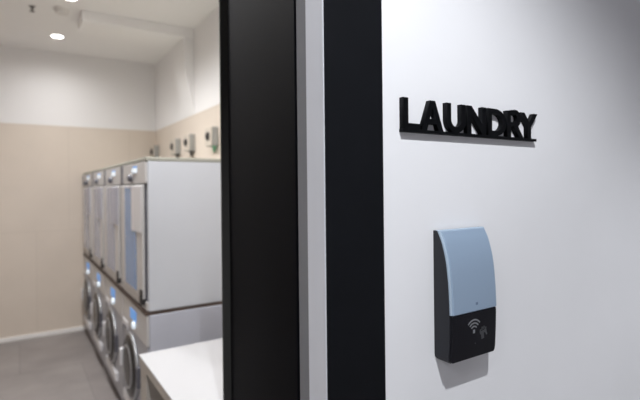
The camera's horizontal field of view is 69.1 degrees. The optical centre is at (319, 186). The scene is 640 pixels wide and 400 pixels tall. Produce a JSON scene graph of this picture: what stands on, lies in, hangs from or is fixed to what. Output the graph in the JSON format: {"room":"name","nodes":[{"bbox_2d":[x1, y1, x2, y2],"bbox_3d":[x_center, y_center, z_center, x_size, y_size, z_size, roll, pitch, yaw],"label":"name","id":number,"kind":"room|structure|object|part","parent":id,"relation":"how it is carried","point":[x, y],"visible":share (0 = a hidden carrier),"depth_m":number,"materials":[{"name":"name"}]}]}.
{"room":"corridor","nodes":[
{"label":"corridor","id":0,"kind":"room"},
{"bbox_2d":[0,329,121,399],"bbox_3d":[-0.463,1.555,1.656,5.800,0.100,8.100,-1,0,-33],"label":"floor","id":1,"kind":"structure","parent":0,"point":[64,366],"depth_m":3.84,"materials":[{"name":"grey tile"}]},
{"bbox_2d":[81,253,94,343],"bbox_3d":[-2.022,1.108,4.827,0.753,0.826,0.697,-1,0,-33],"label":"washing machine","id":2,"kind":"object","parent":1,"relation":"on","point":[87,293],"visible":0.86,"depth_m":4.58,"materials":[{"name":"grey metal"}]},
{"bbox_3d":[-2.358,1.120,4.694,0.038,0.384,0.384,-1,0,-33],"label":"door glass","id":3,"kind":"part","parent":2,"relation":"part of","materials":[{"name":"glass"}]},
{"bbox_2d":[83,171,93,260],"bbox_3d":[-2.026,0.272,4.830,0.749,0.847,0.699,-1,0,-33],"label":"dryer","id":4,"kind":"object","parent":2,"relation":"on","point":[87,177],"visible":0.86,"depth_m":4.56,"materials":[{"name":"grey metal"}]},
{"bbox_3d":[-2.325,0.320,4.649,0.016,0.632,0.635,-1,0,-33],"label":"door","id":5,"kind":"part","parent":4,"relation":"part of","materials":[{"name":"silver metal"}]},
{"bbox_3d":[-2.240,0.140,4.496,0.005,0.262,0.263,-1,0,-33],"label":"door plate","id":6,"kind":"part","parent":4,"relation":"part of","materials":[{"name":"silver metal"}]},
{"bbox_3d":[-2.316,-0.067,4.644,0.014,0.119,0.685,-1,0,-33],"label":"control panel","id":7,"kind":"part","parent":4,"relation":"part of","materials":[{"name":"metal"}]},
{"bbox_3d":[-2.306,0.807,4.645,0.016,0.170,0.685,-1,0,-33],"label":"control panel","id":8,"kind":"part","parent":2,"relation":"part of","materials":[{"name":"metal"}]},
{"bbox_3d":[-2.300,1.187,4.646,0.012,0.575,0.685,-1,0,-33],"label":"panel","id":9,"kind":"part","parent":2,"relation":"part of","materials":[{"name":"silver metal"}]},
{"bbox_2d":[90,262,106,368],"bbox_3d":[-1.629,1.104,4.221,0.753,0.826,0.697,-1,0,-33],"label":"washing machine","id":10,"kind":"object","parent":1,"relation":"on","point":[98,308],"visible":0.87,"depth_m":3.96,"materials":[{"name":"grey metal"}]},
{"bbox_3d":[-1.964,1.116,4.089,0.038,0.384,0.384,-1,0,-33],"label":"door glass","id":11,"kind":"part","parent":10,"relation":"part of","materials":[{"name":"grey glass"}]},
{"bbox_2d":[92,168,106,271],"bbox_3d":[-1.633,0.267,4.224,0.749,0.847,0.699,-1,0,-33],"label":"dryer","id":12,"kind":"object","parent":10,"relation":"on","point":[98,185],"visible":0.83,"depth_m":3.95,"materials":[{"name":"grey metal"}]},
{"bbox_3d":[-1.626,-0.145,4.231,0.723,0.022,0.699,-1,0,-33],"label":"lid","id":13,"kind":"part","parent":12,"relation":"part of","materials":[{"name":"white metal"}]},
{"bbox_3d":[-1.932,0.316,4.043,0.016,0.632,0.635,-1,0,-33],"label":"door","id":14,"kind":"part","parent":12,"relation":"part of","materials":[{"name":"silver metal"}]},
{"bbox_3d":[-1.922,-0.071,4.039,0.014,0.119,0.685,-1,0,-33],"label":"control panel","id":15,"kind":"part","parent":12,"relation":"part of","materials":[{"name":"silver metal"}]},
{"bbox_3d":[-1.846,0.136,3.890,0.005,0.262,0.263,-1,0,-33],"label":"door plate","id":16,"kind":"part","parent":12,"relation":"part of","materials":[{"name":"silver metal"}]},
{"bbox_3d":[-1.912,0.803,4.039,0.016,0.170,0.685,-1,0,-33],"label":"control panel","id":17,"kind":"part","parent":10,"relation":"part of","materials":[{"name":"metal"}]},
{"bbox_3d":[-1.907,1.183,4.040,0.012,0.575,0.685,-1,0,-33],"label":"panel","id":18,"kind":"part","parent":10,"relation":"part of","materials":[{"name":"silver metal"}]},
{"bbox_2d":[102,273,124,399],"bbox_3d":[-1.235,1.100,3.615,0.753,0.826,0.697,-1,0,-33],"label":"washing machine","id":19,"kind":"object","parent":1,"relation":"on","point":[113,327],"visible":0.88,"depth_m":3.35,"materials":[{"name":"grey metal"}]},
{"bbox_3d":[-1.692,1.113,3.650,0.026,0.110,0.037,-1,0,-33],"label":"door handle","id":20,"kind":"part","parent":19,"relation":"part of","materials":[{"name":"silver metal"}]},
{"bbox_3d":[-1.571,1.111,3.483,0.038,0.384,0.384,-1,0,-33],"label":"door glass","id":21,"kind":"part","parent":19,"relation":"part of","materials":[{"name":"grey glass"}]},
{"bbox_2d":[104,163,123,287],"bbox_3d":[-1.239,0.263,3.619,0.749,0.847,0.699,-1,0,-33],"label":"dryer","id":22,"kind":"object","parent":19,"relation":"on","point":[112,176],"visible":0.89,"depth_m":3.35,"materials":[{"name":"grey metal"}]},
{"bbox_3d":[-1.232,-0.149,3.626,0.723,0.022,0.699,-1,0,-33],"label":"lid","id":23,"kind":"part","parent":22,"relation":"part of","materials":[{"name":"white metal"}]},
{"bbox_3d":[-1.538,0.312,3.437,0.016,0.632,0.635,-1,0,-33],"label":"door","id":24,"kind":"part","parent":22,"relation":"part of","materials":[{"name":"silver metal"}]},
{"bbox_3d":[-1.529,-0.075,3.433,0.014,0.119,0.685,-1,0,-33],"label":"control panel","id":25,"kind":"part","parent":22,"relation":"part of","materials":[{"name":"silver metal"}]},
{"bbox_3d":[-1.453,0.132,3.284,0.005,0.262,0.263,-1,0,-33],"label":"door plate","id":26,"kind":"part","parent":22,"relation":"part of","materials":[{"name":"silver metal"}]},
{"bbox_3d":[-1.519,0.799,3.433,0.016,0.170,0.685,-1,0,-33],"label":"control panel","id":27,"kind":"part","parent":19,"relation":"part of","materials":[{"name":"metal"}]},
{"bbox_3d":[-1.513,1.178,3.434,0.012,0.575,0.685,-1,0,-33],"label":"panel","id":28,"kind":"part","parent":19,"relation":"part of","materials":[{"name":"silver metal"}]},
{"bbox_2d":[119,290,221,399],"bbox_3d":[-0.842,1.096,3.009,0.753,0.826,0.697,-1,0,-33],"label":"washing machine","id":29,"kind":"object","parent":1,"relation":"on","point":[145,331],"visible":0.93,"depth_m":2.69,"materials":[{"name":"grey metal"}]},
{"bbox_3d":[-1.298,1.109,3.045,0.026,0.110,0.037,-1,0,-33],"label":"door handle","id":30,"kind":"part","parent":29,"relation":"part of","materials":[{"name":"silver metal"}]},
{"bbox_3d":[-1.268,0.888,3.039,0.014,0.050,0.170,-1,0,-33],"label":"detergent drawer","id":31,"kind":"part","parent":29,"relation":"part of","materials":[{"name":"silver metal"}]},
{"bbox_3d":[-1.177,1.107,2.877,0.038,0.384,0.384,-1,0,-33],"label":"door glass","id":32,"kind":"part","parent":29,"relation":"part of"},
{"bbox_3d":[-1.125,0.795,2.827,0.016,0.170,0.685,-1,0,-33],"label":"control panel","id":33,"kind":"part","parent":29,"relation":"part of","materials":[{"name":"metal"}]},
{"bbox_3d":[-1.120,1.174,2.828,0.012,0.575,0.685,-1,0,-33],"label":"panel","id":34,"kind":"part","parent":29,"relation":"part of","materials":[{"name":"silver metal"}]},
{"bbox_2d":[120,157,221,311],"bbox_3d":[-0.846,0.259,3.013,0.749,0.847,0.699,-1,0,-33],"label":"dryer","id":35,"kind":"object","parent":29,"relation":"on","point":[171,250],"visible":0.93,"depth_m":2.65,"materials":[{"name":"grey metal"}]},
{"bbox_3d":[-1.155,-0.052,2.821,0.027,0.052,0.052,-1,0,-33],"label":"program knob","id":36,"kind":"part","parent":35,"relation":"part of","materials":[{"name":"black plastic"}]},
{"bbox_3d":[-1.145,0.308,2.831,0.016,0.632,0.635,-1,0,-33],"label":"door","id":37,"kind":"part","parent":35,"relation":"part of","materials":[{"name":"silver metal"}]},
{"bbox_3d":[-1.135,-0.079,2.827,0.014,0.119,0.685,-1,0,-33],"label":"control panel","id":38,"kind":"part","parent":35,"relation":"part of","materials":[{"name":"metal"}]},
{"bbox_3d":[-1.059,0.128,2.678,0.005,0.262,0.263,-1,0,-33],"label":"door plate","id":39,"kind":"part","parent":35,"relation":"part of","materials":[{"name":"silver metal"}]},
{"bbox_3d":[-0.839,-0.153,3.020,0.723,0.022,0.699,-1,0,-33],"label":"lid","id":40,"kind":"part","parent":35,"relation":"part of","materials":[{"name":"white metal"}]},
{"bbox_2d":[139,338,222,399],"bbox_3d":[-0.288,1.143,2.111,0.854,0.720,0.747,-1,0,-33],"label":"folding table","id":41,"kind":"object","parent":1,"relation":"on","point":[192,371],"visible":0.25,"depth_m":2.03,"materials":[{"name":"white laminate"}]},
{"bbox_3d":[-0.458,1.168,2.369,0.838,0.674,0.121,-1,0,-33],"label":"panel","id":42,"kind":"part","parent":41,"relation":"part of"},
{"bbox_2d":[0,45,154,130],"bbox_3d":[-3.238,-1.014,4.593,3.290,0.765,0.120,-1,0,-33],"label":"wall","id":43,"kind":"structure","parent":0,"point":[38,87],"depth_m":4.93,"materials":[{"name":"white paint"}]},
{"bbox_2d":[0,123,155,338],"bbox_3d":[-3.223,0.451,4.593,3.290,2.165,0.120,-1,0,-33],"label":"tiled wall","id":44,"kind":"structure","parent":0,"point":[42,167],"depth_m":4.79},
{"bbox_2d":[0,326,85,342],"bbox_3d":[-3.486,1.516,4.335,2.350,0.042,0.014,-1,0,-33],"label":"baseboard","id":45,"kind":"structure","parent":44,"relation":"attached to","point":[41,334],"depth_m":4.75,"materials":[{"name":"white"}]},
{"bbox_2d":[0,0,218,64],"bbox_3d":[-1.925,-1.460,2.564,3.290,0.100,5.018,-1,0,-33],"label":"ceiling","id":46,"kind":"structure","parent":0,"point":[20,27],"depth_m":3.98,"materials":[{"name":"white paint"}]},
{"bbox_2d":[49,34,64,38],"bbox_3d":[-2.443,-1.401,4.326,0.132,0.008,0.132,-1,0,-33],"label":"recessed light","id":47,"kind":"object","parent":46,"relation":"in","point":[58,36],"visible":1,"depth_m":4.32,"materials":[{"name":"white"}]},
{"bbox_2d":[53,6,70,15],"bbox_3d":[-2.046,-1.387,3.688,0.120,0.043,0.120,-1,0,-33],"label":"smoke detector","id":48,"kind":"object","parent":46,"relation":"attached to","point":[59,10],"visible":1,"depth_m":3.66,"materials":[{"name":"grey plastic"}]},
{"bbox_2d":[78,10,193,45],"bbox_3d":[-1.599,-1.371,4.074,0.900,0.085,0.320,-1,0,-33],"label":"ceiling beam","id":49,"kind":"structure","parent":46,"relation":"attached to","point":[91,22],"depth_m":3.97,"materials":[{"name":"white paint"}]},
{"bbox_2d":[155,7,219,130],"bbox_3d":[-0.534,-1.042,3.376,0.120,0.765,4.868,-1,0,-33],"label":"wall","id":50,"kind":"structure","parent":0,"point":[168,108],"depth_m":4.10,"materials":[{"name":"white paint"}]},
{"bbox_2d":[175,37,194,117],"bbox_3d":[-1.254,-0.993,4.296,0.085,0.678,0.320,-1,0,-33],"label":"trim","id":51,"kind":"structure","parent":50,"relation":"attached to","point":[184,50],"depth_m":4.20,"materials":[{"name":"white paint"}]},
{"bbox_2d":[155,104,220,158],"bbox_3d":[-0.519,0.423,3.376,0.120,2.165,4.868,-1,0,-33],"label":"tiled wall","id":52,"kind":"structure","parent":0,"point":[196,124],"depth_m":4.18,"materials":[{"name":"beige tile"}]},
{"bbox_2d":[150,145,158,156],"bbox_3d":[-1.888,-0.366,5.287,0.080,0.198,0.150,-1,0,-33],"label":"wall box","id":53,"kind":"object","parent":52,"relation":"attached to","point":[154,150],"visible":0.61,"depth_m":5.24,"materials":[{"name":"grey plastic"}]},
{"bbox_2d":[170,139,180,157],"bbox_3d":[-1.438,-0.371,4.595,0.080,0.198,0.150,-1,0,-33],"label":"wall box","id":54,"kind":"object","parent":52,"relation":"attached to","point":[175,145],"visible":0.89,"depth_m":4.54,"materials":[{"name":"grey plastic"}]},
{"bbox_3d":[-1.453,-0.395,4.586,0.010,0.146,0.146,-1,0,-33],"label":"plate","id":55,"kind":"part","parent":54,"relation":"part of","materials":[{"name":"beige plastic"}]},
{"bbox_2d":[183,134,194,155],"bbox_3d":[-1.196,-0.373,4.222,0.080,0.198,0.150,-1,0,-33],"label":"wall box","id":56,"kind":"object","parent":52,"relation":"attached to","point":[189,139],"visible":1,"depth_m":4.17,"materials":[{"name":"grey plastic"}]},
{"bbox_3d":[-1.210,-0.397,4.213,0.010,0.146,0.146,-1,0,-33],"label":"plate","id":57,"kind":"part","parent":56,"relation":"part of","materials":[{"name":"beige plastic"}]},
{"bbox_2d":[205,127,217,151],"bbox_3d":[-0.880,-0.377,3.736,0.080,0.198,0.150,-1,0,-33],"label":"wall box","id":58,"kind":"object","parent":52,"relation":"attached to","point":[211,133],"visible":1,"depth_m":3.69,"materials":[{"name":"grey plastic"}]},
{"bbox_3d":[-0.894,-0.401,3.727,0.010,0.146,0.146,-1,0,-33],"label":"plate","id":59,"kind":"part","parent":58,"relation":"part of","materials":[{"name":"beige plastic"}]},
{"bbox_2d":[382,0,639,399],"bbox_3d":[0.079,-0.016,0.796,5.600,3.030,0.050,-1,0,-33],"label":"wall","id":60,"kind":"structure","parent":0,"point":[559,212],"depth_m":1.00,"materials":[{"name":"paint"}]},
{"bbox_2d":[296,0,308,399],"bbox_3d":[-0.397,0.359,0.533,0.909,2.290,0.030,-1,0,-33],"label":"trim","id":61,"kind":"structure","parent":60,"relation":"attached to","point":[300,4],"depth_m":0.78,"materials":[{"name":"grey metal"}]},
{"bbox_2d":[305,0,326,399],"bbox_3d":[-0.374,0.369,0.499,0.889,2.270,0.051,-1,0,-33],"label":"trim","id":62,"kind":"structure","parent":60,"relation":"attached to","point":[314,26],"depth_m":0.74,"materials":[{"name":"grey paint"}]},
{"bbox_2d":[323,0,385,399],"bbox_3d":[-0.361,0.310,0.477,1.123,2.387,0.002,-1,0,-33],"label":"trim","id":63,"kind":"structure","parent":60,"relation":"attached to","point":[353,92],"depth_m":0.75,"materials":[{"name":"black metal"}]},
{"bbox_2d":[433,226,495,363],"bbox_3d":[0.273,0.196,0.866,0.128,0.236,0.042,-1,0,-33],"label":"card reader","id":64,"kind":"object","parent":60,"relation":"attached to","point":[464,273],"visible":1,"depth_m":0.84,"materials":[{"name":"blue plastic"}]},
{"bbox_2d":[399,97,536,141],"bbox_3d":[0.305,-0.128,0.909,0.396,0.063,0.010,-1,0,-33],"label":"wall sign","id":65,"kind":"object","parent":60,"relation":"attached to","point":[467,117],"visible":1,"depth_m":0.89,"materials":[{"name":"black plastic"}]},
{"bbox_3d":[0.304,-0.099,0.907,0.392,0.005,0.010,-1,0,-33],"label":"rail","id":66,"kind":"part","parent":65,"relation":"part of","materials":[{"name":"black plastic"}]},
{"bbox_3d":[-0.534,0.041,0.447,3.290,2.930,0.032,-1,0,-33],"label":"doorway","id":67,"kind":"structure","parent":0,"visible":0},
{"bbox_2d":[219,0,299,399],"bbox_3d":[-0.154,0.373,1.207,0.070,2.242,0.885,-1,0,-20],"label":"door","id":68,"kind":"structure","parent":67,"relation":"attached to","point":[258,43],"depth_m":1.10,"materials":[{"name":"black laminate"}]},
{"bbox_3d":[-0.316,0.374,1.608,0.044,2.242,0.020,-1,0,-19],"label":"pull rail","id":69,"kind":"part","parent":68,"relation":"part of","materials":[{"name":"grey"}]}
]}

